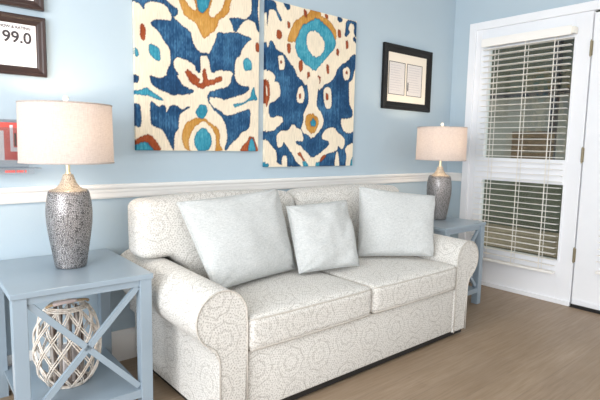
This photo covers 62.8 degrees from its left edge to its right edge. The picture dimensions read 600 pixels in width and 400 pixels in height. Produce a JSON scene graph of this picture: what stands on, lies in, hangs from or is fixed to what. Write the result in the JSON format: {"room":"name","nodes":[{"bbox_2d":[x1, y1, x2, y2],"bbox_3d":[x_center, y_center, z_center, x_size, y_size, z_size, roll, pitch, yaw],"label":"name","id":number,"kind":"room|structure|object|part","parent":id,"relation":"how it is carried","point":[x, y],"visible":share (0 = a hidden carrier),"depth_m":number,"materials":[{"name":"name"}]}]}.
{"room":"living room","nodes":[
{"label":"living room","id":0,"kind":"room"},
{"bbox_2d":[0,0,455,354],"bbox_3d":[-1.041,-0.474,2.421,6.275,2.650,0.120,-4,8,-40],"label":"wall","id":1,"kind":"structure","parent":0,"point":[89,43],"depth_m":2.54,"materials":[{"name":"blue paint"}]},
{"bbox_2d":[0,122,26,172],"bbox_3d":[-1.290,-0.229,2.117,0.305,0.240,0.063,-4,8,-40],"label":"sign holder","id":2,"kind":"object","parent":1,"relation":"attached to","point":[8,131],"visible":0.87,"depth_m":2.15,"materials":[{"name":"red plastic"}]},
{"bbox_3d":[-1.317,-0.248,2.115,0.180,0.153,0.001,-4,8,-40],"label":"white panel","id":3,"kind":"part","parent":2,"relation":"part of","materials":[{"name":"paper"}]},
{"bbox_2d":[0,0,43,11],"bbox_3d":[-1.257,-0.959,2.078,0.309,0.258,0.026,-4,8,-40],"label":"picture frame","id":4,"kind":"object","parent":1,"relation":"attached to","point":[36,5],"visible":1,"depth_m":2.14,"materials":[{"name":"brown wood"}]},
{"bbox_2d":[0,11,46,77],"bbox_3d":[-1.262,-0.673,2.111,0.312,0.257,0.026,-4,8,-40],"label":"picture frame","id":5,"kind":"object","parent":1,"relation":"attached to","point":[23,51],"visible":1,"depth_m":2.15,"materials":[{"name":"brown wood"}]},
{"bbox_2d":[7,327,136,390],"bbox_3d":[-1.021,0.768,2.508,6.035,0.163,0.016,-4,8,-40],"label":"baseboard","id":6,"kind":"structure","parent":1,"relation":"attached to","point":[124,340],"depth_m":2.57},
{"bbox_2d":[132,0,259,150],"bbox_3d":[-0.543,-0.774,2.710,0.759,1.000,0.020,-4,8,-40],"label":"canvas art","id":7,"kind":"object","parent":1,"relation":"attached to","point":[196,62],"visible":1,"depth_m":2.69},
{"bbox_2d":[0,172,447,203],"bbox_3d":[-1.002,-0.039,2.414,6.035,0.072,0.027,-4,8,-40],"label":"trim","id":8,"kind":"structure","parent":1,"relation":"attached to","point":[14,195],"depth_m":2.75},
{"bbox_2d":[263,0,356,166],"bbox_3d":[0.081,-0.725,3.244,0.778,1.003,0.020,-4,8,-40],"label":"canvas art","id":9,"kind":"object","parent":1,"relation":"attached to","point":[310,55],"visible":1,"depth_m":3.20},
{"bbox_2d":[380,42,432,112],"bbox_3d":[0.847,-0.948,3.861,0.593,0.483,0.026,-4,8,-40],"label":"picture frame","id":10,"kind":"object","parent":1,"relation":"attached to","point":[406,80],"visible":1,"depth_m":3.85,"materials":[{"name":"black paint"}]},
{"bbox_2d":[0,282,599,399],"bbox_3d":[0.611,1.147,0.592,6.275,0.100,5.300,-4,8,-40],"label":"floor","id":11,"kind":"structure","parent":0,"point":[511,346],"depth_m":2.62,"materials":[{"name":"beige wood"}]},
{"bbox_2d":[0,248,152,399],"bbox_3d":[-0.989,0.588,2.112,0.514,0.610,0.585,-4,8,-39],"label":"side table","id":12,"kind":"object","parent":11,"relation":"on","point":[27,282],"visible":0.98,"depth_m":1.99,"materials":[{"name":"blue paint"}]},
{"bbox_3d":[-1.330,0.585,2.175,0.048,0.588,0.048,-4,8,-39],"label":"leg","id":13,"kind":"part","parent":12,"relation":"part of","materials":[{"name":"blue paint"}]},
{"bbox_3d":[-1.001,0.637,1.769,0.048,0.588,0.048,-4,8,-39],"label":"leg","id":14,"kind":"part","parent":12,"relation":"part of","materials":[{"name":"blue paint"}]},
{"bbox_2d":[16,95,114,268],"bbox_3d":[-0.971,-0.075,2.062,0.368,0.719,0.368,-4,8,-40],"label":"table lamp","id":15,"kind":"object","parent":12,"relation":"on","point":[49,132],"visible":1,"depth_m":1.94,"materials":[{"name":"beige fabric"}]},
{"bbox_3d":[-0.965,-0.394,2.026,0.360,0.005,0.360,-4,8,-40],"label":"shade trim","id":16,"kind":"part","parent":15,"relation":"part of","materials":[{"name":"fabric"}]},
{"bbox_3d":[-0.967,-0.276,2.039,0.362,0.242,0.362,-4,8,-40],"label":"lamp shade","id":17,"kind":"part","parent":15,"relation":"part of","materials":[{"name":"fabric"}]},
{"bbox_3d":[-0.969,-0.157,2.053,0.368,0.005,0.368,-4,8,-40],"label":"shade trim","id":18,"kind":"part","parent":15,"relation":"part of","materials":[{"name":"fabric"}]},
{"bbox_3d":[-0.969,-0.147,2.054,0.026,0.077,0.026,-4,8,-40],"label":"stem","id":19,"kind":"part","parent":15,"relation":"part of","materials":[{"name":"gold metal"}]},
{"bbox_2d":[32,298,101,388],"bbox_3d":[-0.985,0.584,2.084,0.267,0.378,0.268,7,8,41],"label":"wicker lantern","id":20,"kind":"object","parent":12,"relation":"on","point":[68,352],"visible":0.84,"depth_m":2.03,"materials":[{"name":"beige wicker"}]},
{"bbox_3d":[-0.951,0.422,2.029,0.171,0.038,0.063,-4,8,-40],"label":"rope handle","id":21,"kind":"part","parent":20,"relation":"part of","materials":[{"name":"beige fabric"}]},
{"bbox_2d":[62,344,75,380],"bbox_3d":[-0.987,0.693,2.097,0.068,0.146,0.068,-4,8,-40],"label":"candle","id":22,"kind":"object","parent":20,"relation":"on","point":[64,366],"depth_m":2.07,"materials":[{"name":"white wax"}]},
{"bbox_2d":[5,347,141,399],"bbox_3d":[-0.993,0.787,2.135,0.434,0.034,0.565,-4,8,-39],"label":"shelf","id":23,"kind":"object","parent":12,"relation":"attached to","point":[105,384],"depth_m":2.06,"materials":[{"name":"blue paint"}]},
{"bbox_3d":[-0.977,0.560,2.458,0.048,0.588,0.048,-4,8,-39],"label":"leg","id":24,"kind":"part","parent":12,"relation":"part of","materials":[{"name":"blue paint"}]},
{"bbox_3d":[-0.647,0.612,2.053,0.048,0.588,0.048,-4,8,-39],"label":"leg","id":25,"kind":"part","parent":12,"relation":"part of","materials":[{"name":"blue paint"}]},
{"bbox_2d":[120,184,478,399],"bbox_3d":[0.092,0.394,2.768,1.958,0.892,0.880,-4,8,-40],"label":"sofa","id":26,"kind":"object","parent":11,"relation":"on","point":[288,335],"visible":0.72,"depth_m":2.31,"materials":[{"name":"beige fabric"}]},
{"bbox_3d":[-0.575,0.569,2.236,0.229,0.573,0.855,-4,8,-40],"label":"arm","id":27,"kind":"part","parent":26,"relation":"part of","materials":[{"name":"beige fabric"}]},
{"bbox_3d":[-0.150,0.241,3.043,1.800,0.565,0.120,-4,8,-40],"label":"frame","id":28,"kind":"part","parent":26,"relation":"part of","materials":[{"name":"beige fabric"}]},
{"bbox_2d":[128,189,296,279],"bbox_3d":[-0.414,0.181,2.604,0.954,0.452,0.257,-4,8,-40],"label":"cushion","id":29,"kind":"object","parent":26,"relation":"on","point":[158,233],"depth_m":2.33,"materials":[{"name":"beige fabric"}]},
{"bbox_2d":[177,189,295,287],"bbox_3d":[-0.269,0.175,2.426,0.635,0.434,0.255,-4,8,-40],"label":"throw pillow","id":30,"kind":"object","parent":26,"relation":"on","point":[241,238],"visible":0.98,"depth_m":2.33,"materials":[{"name":"white fabric"}]},
{"bbox_2d":[227,265,370,348],"bbox_3d":[-0.108,0.486,2.433,0.741,0.166,0.610,-4,8,-40],"label":"seat cushion","id":31,"kind":"object","parent":26,"relation":"on","point":[286,307],"depth_m":2.23,"materials":[{"name":"beige fabric"}]},
{"bbox_2d":[286,200,358,273],"bbox_3d":[0.131,0.191,2.695,0.414,0.354,0.202,-3,8,-32],"label":"throw pillow","id":32,"kind":"object","parent":26,"relation":"on","point":[322,234],"visible":1,"depth_m":2.62,"materials":[{"name":"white fabric"}]},
{"bbox_2d":[287,184,398,252],"bbox_3d":[0.321,0.126,3.220,0.954,0.452,0.257,-4,8,-40],"label":"cushion","id":33,"kind":"object","parent":26,"relation":"on","point":[334,192],"depth_m":3.07,"materials":[{"name":"beige fabric"}]},
{"bbox_2d":[319,256,455,311],"bbox_3d":[0.463,0.443,2.910,0.741,0.166,0.610,-4,8,-40],"label":"seat cushion","id":34,"kind":"object","parent":26,"relation":"on","point":[394,282],"depth_m":2.70,"materials":[{"name":"beige fabric"}]},
{"bbox_2d":[358,187,434,255],"bbox_3d":[0.603,0.130,3.025,0.522,0.413,0.195,0,6,-9],"label":"throw pillow","id":35,"kind":"object","parent":26,"relation":"on","point":[391,223],"visible":0.99,"depth_m":2.96,"materials":[{"name":"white fabric"}]},
{"bbox_3d":[0.744,0.471,3.340,0.229,0.573,0.855,-4,8,-40],"label":"arm","id":36,"kind":"part","parent":26,"relation":"part of","materials":[{"name":"beige fabric"}]},
{"bbox_2d":[433,217,485,303],"bbox_3d":[0.970,0.450,3.682,0.514,0.610,0.585,-4,8,-40],"label":"side table","id":37,"kind":"object","parent":11,"relation":"on","point":[450,225],"visible":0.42,"depth_m":3.58,"materials":[{"name":"blue paint"}]},
{"bbox_2d":[415,122,467,219],"bbox_3d":[1.042,-0.215,3.662,0.368,0.719,0.368,-4,8,-40],"label":"table lamp","id":38,"kind":"object","parent":37,"relation":"on","point":[441,143],"visible":0.97,"depth_m":3.52,"materials":[{"name":"white fabric"}]},
{"bbox_3d":[1.043,-0.297,3.653,0.368,0.005,0.368,-4,8,-40],"label":"shade trim","id":39,"kind":"part","parent":38,"relation":"part of","materials":[{"name":"fabric"}]},
{"bbox_3d":[1.046,-0.415,3.640,0.362,0.242,0.362,-4,8,-40],"label":"lamp shade","id":40,"kind":"part","parent":38,"relation":"part of","materials":[{"name":"fabric"}]},
{"bbox_3d":[1.048,-0.534,3.626,0.360,0.005,0.360,-4,8,-40],"label":"shade trim","id":41,"kind":"part","parent":38,"relation":"part of","materials":[{"name":"fabric"}]},
{"bbox_3d":[0.965,0.500,3.338,0.048,0.588,0.048,-4,8,-40],"label":"leg","id":42,"kind":"part","parent":37,"relation":"part of","materials":[{"name":"blue paint"}]},
{"bbox_2d":[467,285,476,295],"bbox_3d":[0.966,0.649,3.704,0.434,0.034,0.565,-4,8,-40],"label":"shelf","id":43,"kind":"object","parent":37,"relation":"attached to","point":[472,290],"depth_m":3.61,"materials":[{"name":"blue paint"}]},
{"bbox_3d":[1.312,0.474,3.629,0.048,0.588,0.048,-4,8,-40],"label":"leg","id":44,"kind":"part","parent":37,"relation":"part of","materials":[{"name":"blue paint"}]},
{"bbox_2d":[447,0,594,237],"bbox_3d":[3.026,-0.389,2.373,0.120,2.650,5.200,-4,8,-40],"label":"wall","id":45,"kind":"structure","parent":0,"point":[467,12],"depth_m":4.16,"materials":[{"name":"blue paint"}]},
{"bbox_2d":[448,172,461,180],"bbox_3d":[1.348,-0.202,4.280,0.027,0.072,0.128,-4,8,-40],"label":"trim","id":46,"kind":"structure","parent":45,"relation":"attached to","point":[454,176],"depth_m":4.27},
{"bbox_2d":[458,0,599,305],"bbox_3d":[2.062,-0.293,3.520,0.138,2.166,1.923,-4,8,-40],"label":"door","id":47,"kind":"structure","parent":45,"relation":"in","point":[557,287],"depth_m":3.77,"materials":[{"name":"white paint"}]},
{"bbox_2d":[471,25,577,273],"bbox_3d":[1.694,-0.371,3.813,0.062,1.791,0.705,-4,8,-40],"label":"window blind","id":48,"kind":"object","parent":47,"relation":"attached to","point":[555,32],"visible":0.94,"depth_m":3.75,"materials":[{"name":"white plastic"}]},
{"bbox_3d":[1.543,-0.372,3.998,0.056,1.723,0.019,-4,8,-40],"label":"ladder cord","id":49,"kind":"part","parent":48,"relation":"part of","materials":[{"name":"fabric"}]},
{"bbox_3d":[1.672,0.509,3.922,0.052,0.018,0.675,-4,8,-40],"label":"rail","id":50,"kind":"part","parent":48,"relation":"part of","materials":[{"name":"white plastic"}]},
{"bbox_3d":[1.697,-0.349,3.816,0.056,1.723,0.019,-4,8,-40],"label":"ladder cord","id":51,"kind":"part","parent":48,"relation":"part of","materials":[{"name":"fabric"}]},
{"bbox_3d":[1.835,-0.328,3.653,0.056,1.723,0.019,-4,8,-40],"label":"ladder cord","id":52,"kind":"part","parent":48,"relation":"part of","materials":[{"name":"fabric"}]},
{"bbox_2d":[570,12,599,312],"bbox_3d":[2.319,-0.212,3.168,0.064,2.086,0.942,-4,8,-40],"label":"door","id":53,"kind":"structure","parent":47,"relation":"attached to","point":[586,284],"depth_m":3.48,"materials":[{"name":"white paint"}]},
{"bbox_2d":[595,230,599,274],"bbox_3d":[2.315,-0.309,3.076,0.062,1.726,0.718,-4,8,-40],"label":"window blind","id":54,"kind":"object","parent":53,"relation":"attached to","point":[596,272],"visible":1,"depth_m":3.41,"materials":[{"name":"white plastic"}]},
{"bbox_2d":[569,306,599,313],"bbox_3d":[2.328,0.826,3.297,0.122,0.003,0.943,-4,8,-40],"label":"trim","id":55,"kind":"structure","parent":45,"relation":"attached to","point":[569,306],"depth_m":3.54,"materials":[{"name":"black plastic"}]},
{"bbox_2d":[482,180,562,256],"bbox_3d":[2.226,0.111,5.565,0.200,1.155,1.820,-4,8,-40],"label":"wall","id":56,"kind":"structure","parent":0,"point":[554,190],"depth_m":5.22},
{"bbox_2d":[511,131,554,159],"bbox_3d":[2.466,-0.576,5.219,0.180,0.294,0.370,-4,8,-40],"label":"wooden crate","id":57,"kind":"object","parent":56,"relation":"on","point":[514,136],"visible":0.65,"depth_m":5.13,"materials":[{"name":"brown wood"}]},
{"bbox_2d":[486,94,569,159],"bbox_3d":[3.557,-0.750,6.726,0.062,2.658,5.600,-4,8,-40],"label":"wall","id":58,"kind":"structure","parent":0,"point":[502,154],"depth_m":7.08,"materials":[{"name":"grey paint"}]},
{"bbox_3d":[2.281,-2.175,6.186,3.820,0.080,4.500,-4,8,-40],"label":"ceiling","id":59,"kind":"structure","parent":0,"visible":0},
{"bbox_2d":[490,10,599,98],"bbox_3d":[2.646,-1.641,5.708,0.055,0.860,2.400,-4,8,-40],"label":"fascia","id":60,"kind":"object","parent":59,"relation":"attached to","point":[570,41],"visible":0.11,"depth_m":5.68,"materials":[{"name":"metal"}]},
{"bbox_3d":[2.638,-1.244,5.753,0.055,0.060,2.400,-4,8,-40],"label":"rail","id":61,"kind":"part","parent":60,"relation":"part of","materials":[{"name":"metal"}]},
{"bbox_3d":[3.255,0.808,5.288,3.820,0.130,7.700,-4,8,-40],"label":"floor","id":62,"kind":"structure","parent":0,"visible":0},
{"bbox_2d":[484,223,558,258],"bbox_3d":[2.063,0.493,5.357,0.280,0.435,1.540,-4,8,-40],"label":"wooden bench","id":63,"kind":"object","parent":62,"relation":"on","point":[504,231],"visible":0.24,"depth_m":4.97,"materials":[{"name":"beige wood"}]},
{"bbox_2d":[549,40,563,159],"bbox_3d":[2.810,-0.667,5.486,0.080,2.740,0.060,-4,8,-40],"label":"porch post","id":64,"kind":"object","parent":62,"relation":"on","point":[558,74],"visible":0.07,"depth_m":5.40,"materials":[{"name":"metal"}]}
]}

